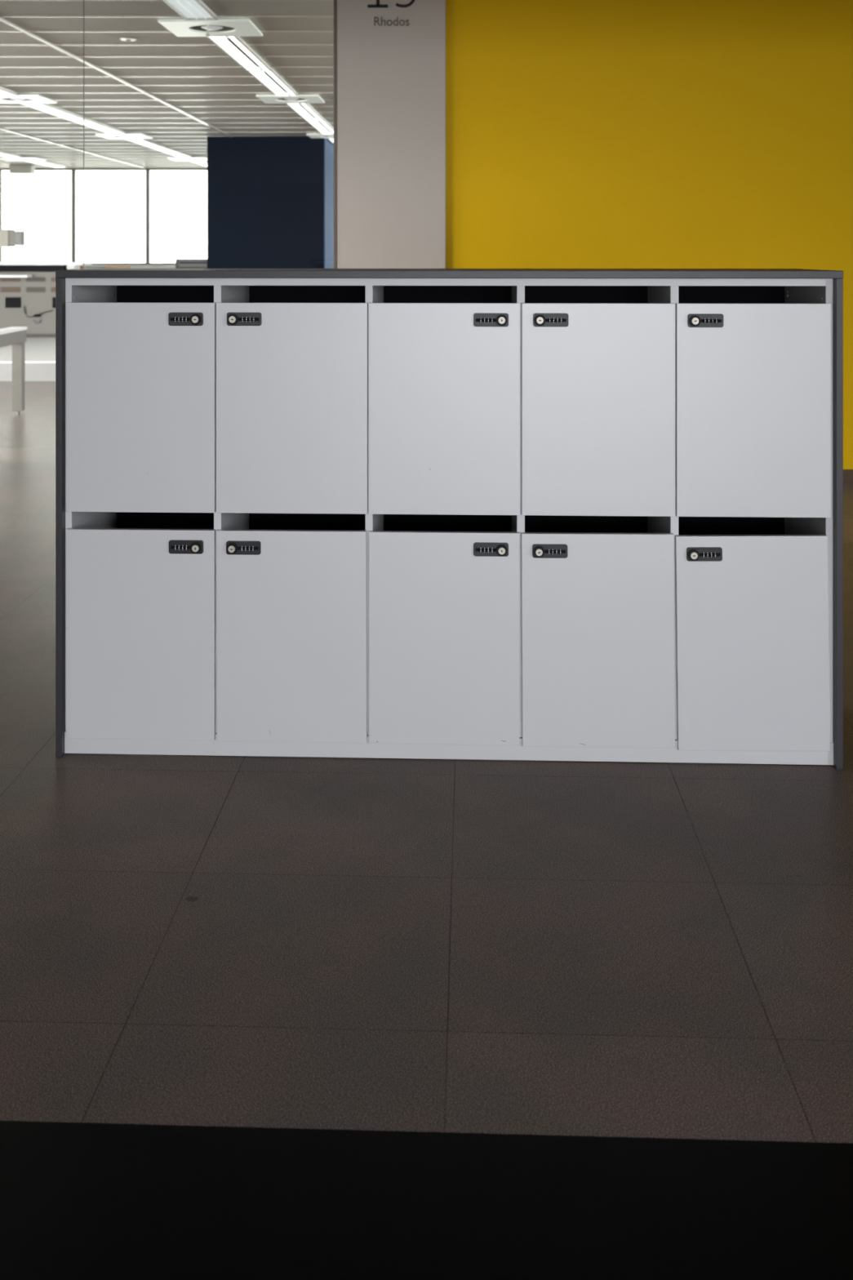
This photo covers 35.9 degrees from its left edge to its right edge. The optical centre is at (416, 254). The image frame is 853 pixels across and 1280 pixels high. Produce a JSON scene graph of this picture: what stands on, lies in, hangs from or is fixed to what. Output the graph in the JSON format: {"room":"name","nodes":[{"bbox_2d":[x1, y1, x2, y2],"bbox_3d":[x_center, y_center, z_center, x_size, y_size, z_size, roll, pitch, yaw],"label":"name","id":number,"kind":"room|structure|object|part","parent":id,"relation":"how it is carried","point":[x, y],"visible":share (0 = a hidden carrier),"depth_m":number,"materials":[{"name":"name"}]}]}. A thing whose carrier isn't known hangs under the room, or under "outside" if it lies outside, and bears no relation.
{"room":"open-plan office","nodes":[
{"label":"open-plan office","id":0,"kind":"room"},
{"bbox_2d":[84,262,175,269],"bbox_3d":[-0.500,-0.144,24.800,17.000,2.948,0.200,0,0,0],"label":"wall","id":1,"kind":"structure","parent":0,"point":[140,265],"depth_m":24.70,"materials":[{"name":"white paint"}]},
{"bbox_2d":[0,168,71,262],"bbox_3d":[-7.172,-0.706,24.770,1.392,1.801,0.140,0,0,0],"label":"window","id":2,"kind":"structure","parent":1,"relation":"in","point":[1,169],"depth_m":24.74,"materials":[{"name":"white glass"}]},
{"bbox_2d":[71,168,145,264],"bbox_3d":[-5.780,-0.706,24.770,1.392,1.801,0.140,0,0,0],"label":"window","id":3,"kind":"structure","parent":1,"relation":"in","point":[73,170],"depth_m":24.72,"materials":[{"name":"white glass"}]},
{"bbox_2d":[145,168,207,264],"bbox_3d":[-4.388,-0.706,24.770,1.392,1.801,0.140,0,0,0],"label":"window","id":4,"kind":"structure","parent":1,"relation":"in","point":[147,170],"depth_m":24.72,"materials":[{"name":"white glass"}]},
{"bbox_3d":[-4.352,-0.703,24.768,1.320,1.736,0.006,0,0,0],"label":"pane","id":5,"kind":"part","parent":4,"relation":"part of","materials":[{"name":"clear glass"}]},
{"bbox_2d":[0,0,333,168],"bbox_3d":[-0.500,-1.663,14.450,17.400,0.109,21.100,0,0,0],"label":"ceiling","id":6,"kind":"structure","parent":0,"point":[193,75],"depth_m":12.10,"materials":[{"name":"grey metal"}]},
{"bbox_2d":[0,229,14,247],"bbox_3d":[-5.228,-0.847,16.600,0.262,1.517,0.262,0,0,0],"label":"pendant lamp","id":7,"kind":"object","parent":6,"relation":"hanging from","point":[6,236],"visible":1,"depth_m":16.47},
{"bbox_2d":[0,87,17,95],"bbox_3d":[-4.129,-1.593,12.280,0.224,0.025,1.800,0,0,2],"label":"recessed light","id":8,"kind":"object","parent":6,"relation":"in","point":[3,91],"visible":1,"depth_m":12.98,"materials":[{"name":"white plastic"}]},
{"bbox_2d":[0,151,22,157],"bbox_3d":[-6.623,-1.593,20.764,0.224,0.025,1.800,0,0,2],"label":"recessed light","id":9,"kind":"object","parent":6,"relation":"in","point":[2,153],"visible":1,"depth_m":21.20,"materials":[{"name":"white plastic"}]},
{"bbox_2d":[14,231,25,245],"bbox_3d":[-6.188,-0.868,20.500,0.152,1.477,0.152,0,0,0],"label":"pendant lamp","id":10,"kind":"object","parent":6,"relation":"hanging from","point":[20,236],"visible":0.81,"depth_m":20.43,"materials":[{"name":"grey metal"}]},
{"bbox_2d":[8,164,35,173],"bbox_3d":[-7.150,-1.533,23.900,0.400,0.150,0.240,0,0,0],"label":"ceiling box","id":11,"kind":"object","parent":6,"relation":"attached to","point":[13,169],"visible":1,"depth_m":23.78,"materials":[{"name":"grey plastic"}]},
{"bbox_2d":[0,156,46,160],"bbox_3d":[-6.578,-1.585,21.981,0.624,0.019,0.624,0,0,2],"label":"ceiling vent","id":12,"kind":"object","parent":6,"relation":"in","point":[23,158],"visible":1,"depth_m":21.92,"materials":[{"name":"silver metal"}]},
{"bbox_2d":[0,94,57,103],"bbox_3d":[-4.083,-1.585,13.497,0.624,0.019,0.624,0,0,2],"label":"ceiling vent","id":13,"kind":"object","parent":6,"relation":"in","point":[20,99],"visible":1,"depth_m":13.53,"materials":[{"name":"silver metal"}]},
{"bbox_2d":[25,160,66,167],"bbox_3d":[-6.536,-1.593,23.195,0.224,0.025,1.800,0,0,2],"label":"recessed light","id":14,"kind":"object","parent":6,"relation":"in","point":[42,162],"visible":0.84,"depth_m":23.24,"materials":[{"name":"white plastic"}]},
{"bbox_2d":[21,103,87,119],"bbox_3d":[-4.041,-1.593,14.711,0.224,0.025,1.800,0,0,2],"label":"recessed light","id":15,"kind":"object","parent":6,"relation":"in","point":[46,108],"visible":0.75,"depth_m":14.64,"materials":[{"name":"white plastic"}]},
{"bbox_2d":[0,128,145,168],"bbox_3d":[-5.366,-1.602,15.500,0.042,0.010,18.000,0,0,2],"label":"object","id":16,"kind":"object","parent":6,"relation":"attached to","point":[0,128],"visible":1,"depth_m":19.58,"materials":[{"name":"white metal"}]},
{"bbox_2d":[69,118,126,134],"bbox_3d":[-3.976,-1.593,16.521,0.224,0.025,1.800,0,0,2],"label":"recessed light","id":17,"kind":"object","parent":6,"relation":"in","point":[90,123],"visible":0.9,"depth_m":16.39,"materials":[{"name":"white plastic"}]},
{"bbox_2d":[0,17,232,137],"bbox_3d":[-2.616,-1.602,15.500,0.042,0.010,18.000,0,0,2],"label":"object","id":18,"kind":"object","parent":6,"relation":"attached to","point":[2,20],"visible":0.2,"depth_m":11.37,"materials":[{"name":"white metal"}]},
{"bbox_2d":[94,133,152,138],"bbox_3d":[-3.930,-1.585,17.739,0.624,0.019,0.624,0,0,2],"label":"ceiling vent","id":19,"kind":"object","parent":6,"relation":"in","point":[128,135],"visible":1,"depth_m":17.70,"materials":[{"name":"silver metal"}]},
{"bbox_2d":[120,37,137,41],"bbox_3d":[-2.155,-1.601,9.860,0.124,0.013,0.124,0,0,0],"label":"recessed light","id":20,"kind":"object","parent":6,"relation":"in","point":[126,39],"visible":1,"depth_m":9.83,"materials":[{"name":"silver metal"}]},
{"bbox_2d":[124,138,168,149],"bbox_3d":[-3.889,-1.593,18.953,0.224,0.025,1.800,0,0,2],"label":"recessed light","id":21,"kind":"object","parent":6,"relation":"in","point":[144,142],"visible":0.72,"depth_m":18.95,"materials":[{"name":"white plastic"}]},
{"bbox_2d":[153,147,192,157],"bbox_3d":[-3.823,-1.593,20.764,0.224,0.025,1.800,0,0,2],"label":"recessed light","id":22,"kind":"object","parent":6,"relation":"in","point":[170,151],"visible":0.92,"depth_m":20.63,"materials":[{"name":"white plastic"}]},
{"bbox_2d":[167,156,207,160],"bbox_3d":[-3.778,-1.585,21.981,0.624,0.019,0.624,0,0,2],"label":"recessed light","id":23,"kind":"object","parent":6,"relation":"in","point":[175,158],"visible":0.91,"depth_m":21.83,"materials":[{"name":"silver metal"}]},
{"bbox_2d":[162,0,218,20],"bbox_3d":[-1.493,-1.595,7.729,0.224,0.022,2.400,0,0,2],"label":"recessed light","id":24,"kind":"object","parent":6,"relation":"in","point":[189,10],"visible":1,"depth_m":8.57,"materials":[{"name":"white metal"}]},
{"bbox_2d":[189,160,207,167],"bbox_3d":[-3.736,-1.593,23.195,0.224,0.025,1.800,0,0,2],"label":"recessed light","id":25,"kind":"object","parent":6,"relation":"in","point":[204,163],"visible":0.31,"depth_m":22.85,"materials":[{"name":"white plastic"}]},
{"bbox_2d":[157,18,262,36],"bbox_3d":[-1.436,-1.585,9.255,0.624,0.019,0.624,0,0,2],"label":"ceiling vent","id":26,"kind":"object","parent":6,"relation":"in","point":[222,27],"visible":0.94,"depth_m":9.21,"materials":[{"name":"silver metal"}]},
{"bbox_2d":[204,25,210,35],"bbox_3d":[-1.441,-1.550,9.100,0.036,0.081,0.036,0,0,0],"label":"sprinkler","id":27,"kind":"object","parent":26,"relation":"attached to","point":[207,26],"visible":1,"depth_m":9.10,"materials":[{"name":"metal"}]},
{"bbox_2d":[206,36,271,70],"bbox_3d":[-1.394,-1.593,10.470,0.224,0.025,1.800,0,0,2],"label":"recessed light","id":28,"kind":"object","parent":6,"relation":"in","point":[235,47],"visible":0.79,"depth_m":10.37,"materials":[{"name":"white plastic"}]},
{"bbox_2d":[246,67,297,95],"bbox_3d":[-1.329,-1.593,12.280,0.224,0.025,1.800,0,0,2],"label":"recessed light","id":29,"kind":"object","parent":6,"relation":"in","point":[271,80],"visible":0.87,"depth_m":12.17,"materials":[{"name":"white plastic"}]},
{"bbox_2d":[256,94,324,103],"bbox_3d":[-1.283,-1.585,13.497,0.624,0.019,0.624,0,0,2],"label":"ceiling vent","id":30,"kind":"object","parent":6,"relation":"in","point":[267,99],"visible":0.99,"depth_m":13.46,"materials":[{"name":"silver metal"}]},
{"bbox_2d":[285,103,324,119],"bbox_3d":[-1.241,-1.593,14.711,0.224,0.025,1.800,0,0,2],"label":"recessed light","id":31,"kind":"object","parent":6,"relation":"in","point":[305,111],"visible":0.76,"depth_m":14.64,"materials":[{"name":"white plastic"}]},
{"bbox_2d":[305,119,333,134],"bbox_3d":[-1.176,-1.593,16.521,0.224,0.025,1.800,0,0,2],"label":"recessed light","id":32,"kind":"object","parent":6,"relation":"in","point":[322,126],"visible":0.77,"depth_m":16.33,"materials":[{"name":"white plastic"}]},
{"bbox_2d":[306,133,333,138],"bbox_3d":[-1.130,-1.585,17.739,0.624,0.019,0.624,0,0,2],"label":"ceiling vent","id":33,"kind":"object","parent":6,"relation":"in","point":[311,135],"visible":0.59,"depth_m":17.61,"materials":[{"name":"silver metal"}]},
{"bbox_2d":[207,136,333,268],"bbox_3d":[-1.988,-0.138,19.976,1.613,2.936,4.000,0,0,2],"label":"wall","id":34,"kind":"structure","parent":0,"point":[265,194],"depth_m":17.98,"materials":[{"name":"paint"}]},
{"bbox_2d":[336,0,445,268],"bbox_3d":[-0.149,-0.138,8.037,0.644,2.936,0.525,0,0,0],"label":"wall column","id":35,"kind":"structure","parent":0,"point":[391,80],"depth_m":7.78,"materials":[{"name":"white paint"}]},
{"bbox_2d":[333,0,336,268],"bbox_3d":[-0.480,-0.138,7.811,0.018,2.936,0.078,0,0,0],"label":"trim","id":36,"kind":"structure","parent":35,"relation":"attached to","point":[335,1],"depth_m":7.77,"materials":[{"name":"metal"}]},
{"bbox_2d":[367,0,414,26],"bbox_3d":[-0.142,-1.505,7.774,0.294,0.320,0.004,0,0,0],"label":"sign","id":37,"kind":"object","parent":35,"relation":"attached to","point":[411,2],"depth_m":7.77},
{"bbox_2d":[0,381,852,1279],"bbox_3d":[-0.704,1.370,8.347,20.000,0.080,35.000,0,0,2],"label":"floor","id":38,"kind":"structure","parent":0,"point":[522,947],"depth_m":2.33,"materials":[{"name":"brown tile"}]},
{"bbox_2d":[0,326,26,414],"bbox_3d":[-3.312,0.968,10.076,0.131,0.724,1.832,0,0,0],"label":"table","id":39,"kind":"object","parent":38,"relation":"on","point":[15,336],"visible":1,"depth_m":10.90,"materials":[{"name":"beige metal"}]},
{"bbox_3d":[-3.308,0.680,10.080,0.117,0.100,1.800,0,0,0],"label":"rail","id":40,"kind":"part","parent":39,"relation":"part of","materials":[{"name":"beige metal"}]},
{"bbox_3d":[-3.304,1.015,10.940,0.085,0.570,0.080,0,0,0],"label":"leg","id":41,"kind":"part","parent":39,"relation":"part of","materials":[{"name":"beige metal"}]},
{"bbox_2d":[0,337,55,381],"bbox_3d":[-6.150,1.228,16.450,5.500,0.205,5.300,0,0,0],"label":"platform","id":42,"kind":"object","parent":38,"relation":"on","point":[39,352],"visible":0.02,"depth_m":13.95,"materials":[{"name":"white"}]},
{"bbox_2d":[0,262,93,337],"bbox_3d":[-6.460,0.620,17.990,3.881,1.011,0.820,0,0,0],"label":"sideboard","id":43,"kind":"object","parent":42,"relation":"on","point":[27,289],"visible":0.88,"depth_m":17.80,"materials":[{"name":"beige metal"}]},
{"bbox_2d":[0,287,20,292],"bbox_3d":[-5.478,0.480,17.798,0.259,0.069,0.012,0,0,0],"label":"vent","id":44,"kind":"object","parent":43,"relation":"attached to","point":[2,289],"depth_m":17.79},
{"bbox_2d":[0,277,20,281],"bbox_3d":[-5.478,0.344,17.798,0.259,0.056,0.012,0,0,0],"label":"vent","id":45,"kind":"object","parent":43,"relation":"attached to","point":[2,279],"depth_m":17.79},
{"bbox_2d":[0,275,31,277],"bbox_3d":[-6.797,0.296,17.690,3.207,0.034,0.220,0,0,0],"label":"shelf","id":46,"kind":"object","parent":43,"relation":"attached to","point":[1,276],"depth_m":17.58,"materials":[{"name":"white"}]},
{"bbox_3d":[-6.572,0.681,18.100,3.656,0.887,0.600,0,0,0],"label":"casing","id":47,"kind":"part","parent":43,"relation":"part of","materials":[{"name":"beige metal"}]},
{"bbox_3d":[-6.580,0.193,18.095,3.639,0.089,0.610,0,0,0],"label":"rail","id":48,"kind":"part","parent":43,"relation":"part of","materials":[{"name":"grey metal"}]},
{"bbox_2d":[26,287,45,292],"bbox_3d":[-5.141,0.480,17.798,0.259,0.069,0.012,0,0,0],"label":"vent","id":49,"kind":"object","parent":43,"relation":"attached to","point":[28,289],"depth_m":17.79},
{"bbox_2d":[26,277,45,281],"bbox_3d":[-5.141,0.344,17.798,0.259,0.056,0.012,0,0,0],"label":"vent","id":50,"kind":"object","parent":43,"relation":"attached to","point":[28,279],"depth_m":17.79,"materials":[{"name":"grey metal"}]},
{"bbox_2d":[0,262,93,265],"bbox_3d":[-6.460,0.131,18.080,3.881,0.035,0.640,0,0,0],"label":"countertop","id":51,"kind":"structure","parent":43,"relation":"on","point":[1,263],"depth_m":17.76,"materials":[{"name":"white"}]},
{"bbox_2d":[51,287,55,292],"bbox_3d":[-4.843,0.480,17.798,0.181,0.069,0.012,0,0,0],"label":"vent","id":52,"kind":"object","parent":43,"relation":"attached to","point":[53,289],"depth_m":17.79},
{"bbox_2d":[85,266,131,269],"bbox_3d":[-4.792,0.760,20.518,0.707,1.139,0.053,0,0,0],"label":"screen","id":53,"kind":"object","parent":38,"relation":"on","point":[105,267],"visible":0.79,"depth_m":20.50,"materials":[{"name":"grey plastic"}]},
{"bbox_3d":[-4.941,0.210,20.520,0.408,0.018,0.050,0,0,0],"label":"edge trim","id":54,"kind":"part","parent":53,"relation":"part of","materials":[{"name":"grey plastic"}]},
{"bbox_3d":[-4.792,0.774,20.520,0.707,1.111,0.040,0,0,0],"label":"panel","id":55,"kind":"part","parent":53,"relation":"part of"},
{"bbox_3d":[-4.637,0.204,20.518,0.398,0.026,0.053,0,0,0],"label":"edge trim","id":56,"kind":"part","parent":53,"relation":"part of","materials":[{"name":"brown wood"}]},
{"bbox_2d":[175,258,207,268],"bbox_3d":[-3.270,0.700,19.545,0.525,1.260,0.510,0,0,0],"label":"printer","id":57,"kind":"object","parent":38,"relation":"on","point":[180,263],"visible":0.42,"depth_m":19.29,"materials":[{"name":"grey plastic"}]},
{"bbox_3d":[-3.265,0.138,19.302,0.440,0.098,0.016,0,0,0],"label":"panel","id":58,"kind":"part","parent":57,"relation":"part of","materials":[{"name":"grey plastic"}]},
{"bbox_2d":[55,268,843,769],"bbox_3d":[0.083,0.686,3.688,2.058,1.287,0.508,0,0,2],"label":"cabinet","id":59,"kind":"object","parent":38,"relation":"on","point":[531,514],"visible":1,"depth_m":3.46,"materials":[{"name":"laminate"}]},
{"bbox_3d":[-0.936,0.697,3.728,0.017,1.267,0.490,0,0,2],"label":"panel","id":60,"kind":"part","parent":59,"relation":"part of","materials":[{"name":"laminate"}]},
{"bbox_3d":[-0.731,1.007,3.496,0.396,0.554,0.018,0,0,2],"label":"door","id":61,"kind":"part","parent":59,"relation":"part of","materials":[{"name":"white laminate"}]},
{"bbox_3d":[-0.731,0.406,3.496,0.396,0.555,0.018,0,0,2],"label":"door","id":62,"kind":"part","parent":59,"relation":"part of","materials":[{"name":"white laminate"}]},
{"bbox_3d":[-0.582,0.172,3.469,0.030,0.030,0.010,0,0,2],"label":"knob","id":63,"kind":"part","parent":59,"relation":"part of","materials":[{"name":"black plastic"}]},
{"bbox_3d":[-0.581,0.773,3.469,0.030,0.030,0.010,0,0,2],"label":"knob","id":64,"kind":"part","parent":59,"relation":"part of","materials":[{"name":"black plastic"}]},
{"bbox_3d":[-0.485,0.774,3.465,0.030,0.030,0.010,0,0,2],"label":"knob","id":65,"kind":"part","parent":59,"relation":"part of","materials":[{"name":"black plastic"}]},
{"bbox_3d":[-0.483,0.172,3.465,0.030,0.030,0.010,0,0,2],"label":"knob","id":66,"kind":"part","parent":59,"relation":"part of","materials":[{"name":"black plastic"}]},
{"bbox_3d":[-0.330,1.008,3.479,0.396,0.556,0.018,0,0,2],"label":"door","id":67,"kind":"part","parent":59,"relation":"part of","materials":[{"name":"white laminate"}]},
{"bbox_3d":[-0.329,0.406,3.479,0.400,0.555,0.018,0,0,2],"label":"door","id":68,"kind":"part","parent":59,"relation":"part of","materials":[{"name":"white laminate"}]},
{"bbox_3d":[0.073,0.406,3.463,0.398,0.555,0.018,0,0,2],"label":"door","id":69,"kind":"part","parent":59,"relation":"part of","materials":[{"name":"white laminate"}]},
{"bbox_3d":[0.072,1.008,3.463,0.396,0.556,0.018,0,0,2],"label":"door","id":70,"kind":"part","parent":59,"relation":"part of","materials":[{"name":"white laminate"}]},
{"bbox_3d":[0.083,0.053,3.692,2.058,0.020,0.500,0,0,2],"label":"panel","id":71,"kind":"part","parent":59,"relation":"part of","materials":[{"name":"laminate"}]},
{"bbox_3d":[0.092,0.677,3.925,1.986,1.187,0.008,0,0,2],"label":"panel","id":72,"kind":"part","parent":59,"relation":"part of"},
{"bbox_3d":[0.222,0.773,3.437,0.030,0.030,0.010,0,0,2],"label":"knob","id":73,"kind":"part","parent":59,"relation":"part of","materials":[{"name":"black plastic"}]},
{"bbox_3d":[0.222,0.173,3.437,0.030,0.030,0.010,0,0,2],"label":"knob","id":74,"kind":"part","parent":59,"relation":"part of","materials":[{"name":"black plastic"}]},
{"bbox_3d":[0.319,0.775,3.433,0.030,0.030,0.010,0,0,2],"label":"knob","id":75,"kind":"part","parent":59,"relation":"part of","materials":[{"name":"black plastic"}]},
{"bbox_3d":[0.321,0.172,3.433,0.030,0.030,0.010,0,0,2],"label":"knob","id":76,"kind":"part","parent":59,"relation":"part of","materials":[{"name":"black plastic"}]},
{"bbox_3d":[0.474,1.008,3.447,0.396,0.556,0.018,0,0,2],"label":"door","id":77,"kind":"part","parent":59,"relation":"part of","materials":[{"name":"white laminate"}]},
{"bbox_3d":[0.475,0.406,3.447,0.398,0.555,0.018,0,0,2],"label":"door","id":78,"kind":"part","parent":59,"relation":"part of","materials":[{"name":"white laminate"}]},
{"bbox_3d":[0.718,0.780,3.417,0.030,0.030,0.010,-1,0,2],"label":"knob","id":79,"kind":"part","parent":59,"relation":"part of","materials":[{"name":"black plastic"}]},
{"bbox_3d":[0.722,0.173,3.417,0.030,0.030,0.010,0,0,2],"label":"knob","id":80,"kind":"part","parent":59,"relation":"part of","materials":[{"name":"black plastic"}]},
{"bbox_3d":[0.874,1.011,3.431,0.390,0.558,0.018,-1,0,2],"label":"door","id":81,"kind":"part","parent":59,"relation":"part of","materials":[{"name":"white laminate"}]},
{"bbox_3d":[0.876,0.406,3.431,0.397,0.555,0.018,0,0,2],"label":"door","id":82,"kind":"part","parent":59,"relation":"part of","materials":[{"name":"white laminate"}]},
{"bbox_3d":[1.102,0.697,3.647,0.017,1.267,0.490,0,0,2],"label":"panel","id":83,"kind":"part","parent":59,"relation":"part of","materials":[{"name":"laminate"}]},
{"bbox_2d":[445,0,852,469],"bbox_3d":[4.095,-0.144,7.718,7.950,2.948,0.150,0,0,2],"label":"wall","id":84,"kind":"structure","parent":0,"point":[580,134],"depth_m":7.75,"materials":[{"name":"paint"}]},
{"bbox_2d":[843,469,852,482],"bbox_3d":[2.093,1.294,7.716,3.950,0.072,0.015,0,0,2],"label":"baseboard","id":85,"kind":"structure","parent":84,"relation":"attached to","point":[847,473],"depth_m":7.69,"materials":[{"name":"brown wood"}]},
{"bbox_3d":[-3.288,-0.138,7.821,2.624,2.936,0.012,0,0,0],"label":"glass","id":86,"kind":"object","parent":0,"visible":0},
{"bbox_2d":[83,0,84,269],"bbox_3d":[-1.974,-0.138,7.821,0.002,2.936,0.014,0,0,0],"label":"trim","id":87,"kind":"structure","parent":86,"relation":"attached to","point":[83,0],"depth_m":7.81,"materials":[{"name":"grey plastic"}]}
]}

